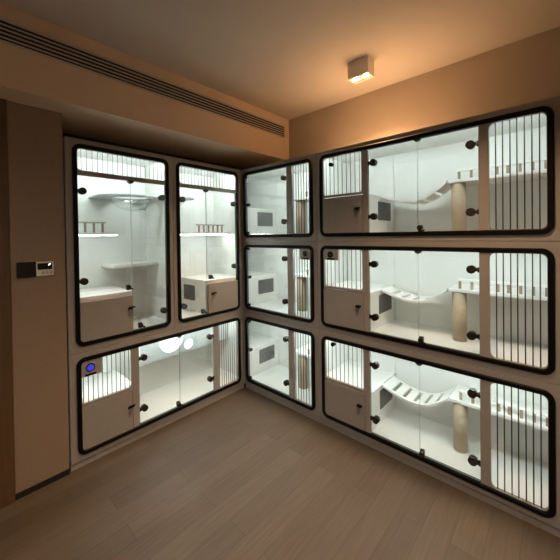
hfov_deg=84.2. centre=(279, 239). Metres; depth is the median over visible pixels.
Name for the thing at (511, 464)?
cage
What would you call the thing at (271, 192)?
pet cage
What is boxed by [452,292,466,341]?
post
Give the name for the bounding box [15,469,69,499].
baseboard
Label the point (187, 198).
shelf
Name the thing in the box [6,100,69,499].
wall pier
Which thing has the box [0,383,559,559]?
floor
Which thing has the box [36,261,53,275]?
thermostat
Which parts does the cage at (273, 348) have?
glass door, bar panel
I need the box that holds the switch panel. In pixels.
[16,262,35,277]
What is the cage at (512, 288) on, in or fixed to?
attached to the wall
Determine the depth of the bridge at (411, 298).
2.19 m
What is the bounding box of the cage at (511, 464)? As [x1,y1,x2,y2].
[318,329,559,537]
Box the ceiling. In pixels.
[0,0,559,119]
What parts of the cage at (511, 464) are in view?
bar panel, litter door, glass door, glass door, rail, bar panel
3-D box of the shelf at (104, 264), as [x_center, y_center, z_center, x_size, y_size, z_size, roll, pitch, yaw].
[-1.218,0.204,2.524,0.218,0.024,0.363,0,1,42]
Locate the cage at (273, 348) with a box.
[244,312,319,422]
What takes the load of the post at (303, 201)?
in the pet cage at (271, 192)
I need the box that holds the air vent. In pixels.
[0,16,284,137]
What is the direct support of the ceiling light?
in the ceiling
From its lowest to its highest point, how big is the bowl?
0.119 m
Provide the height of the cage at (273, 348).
0.735 m
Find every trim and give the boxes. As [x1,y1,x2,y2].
[0,98,14,508]
[63,133,244,169]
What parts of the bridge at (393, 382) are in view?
rail, rail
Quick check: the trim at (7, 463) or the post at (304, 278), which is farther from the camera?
the post at (304, 278)
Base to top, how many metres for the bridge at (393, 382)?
0.122 m
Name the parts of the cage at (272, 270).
glass door, bar panel, control plate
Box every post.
[297,200,305,232]
[298,277,306,310]
[299,355,307,388]
[451,182,465,230]
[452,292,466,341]
[453,402,467,453]
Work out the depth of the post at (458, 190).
1.91 m
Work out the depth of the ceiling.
1.83 m
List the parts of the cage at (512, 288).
control plate, litter door, bar panel, glass door, glass door, rail, bar panel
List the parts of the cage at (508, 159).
bar panel, litter door, glass door, glass door, rail, bar panel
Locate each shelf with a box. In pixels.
[79,232,119,234]
[89,194,157,202]
[101,261,157,267]
[180,196,193,200]
[180,232,229,234]
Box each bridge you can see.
[380,180,450,203]
[381,286,447,302]
[382,375,455,406]
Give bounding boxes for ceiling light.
[348,55,373,84]
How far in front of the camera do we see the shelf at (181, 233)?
2.87 m
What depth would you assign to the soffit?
2.10 m
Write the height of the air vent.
0.120 m
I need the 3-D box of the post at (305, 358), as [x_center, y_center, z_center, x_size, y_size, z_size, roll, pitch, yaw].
[0.210,1.180,2.789,0.082,0.305,0.082,0,1,42]
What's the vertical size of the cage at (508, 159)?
0.680 m
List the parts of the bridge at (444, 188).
rail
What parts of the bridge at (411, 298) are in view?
rail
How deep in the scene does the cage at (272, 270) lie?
2.94 m
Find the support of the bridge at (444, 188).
in the cage at (508, 159)
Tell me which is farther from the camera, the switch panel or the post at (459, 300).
the post at (459, 300)
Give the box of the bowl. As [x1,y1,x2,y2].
[111,194,152,210]
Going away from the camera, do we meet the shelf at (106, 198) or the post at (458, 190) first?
the post at (458, 190)
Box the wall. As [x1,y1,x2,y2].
[289,26,559,158]
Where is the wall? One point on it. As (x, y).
(527, 70)
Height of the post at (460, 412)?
0.305 m
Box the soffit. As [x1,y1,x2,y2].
[0,2,288,168]
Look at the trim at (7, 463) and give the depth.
1.70 m

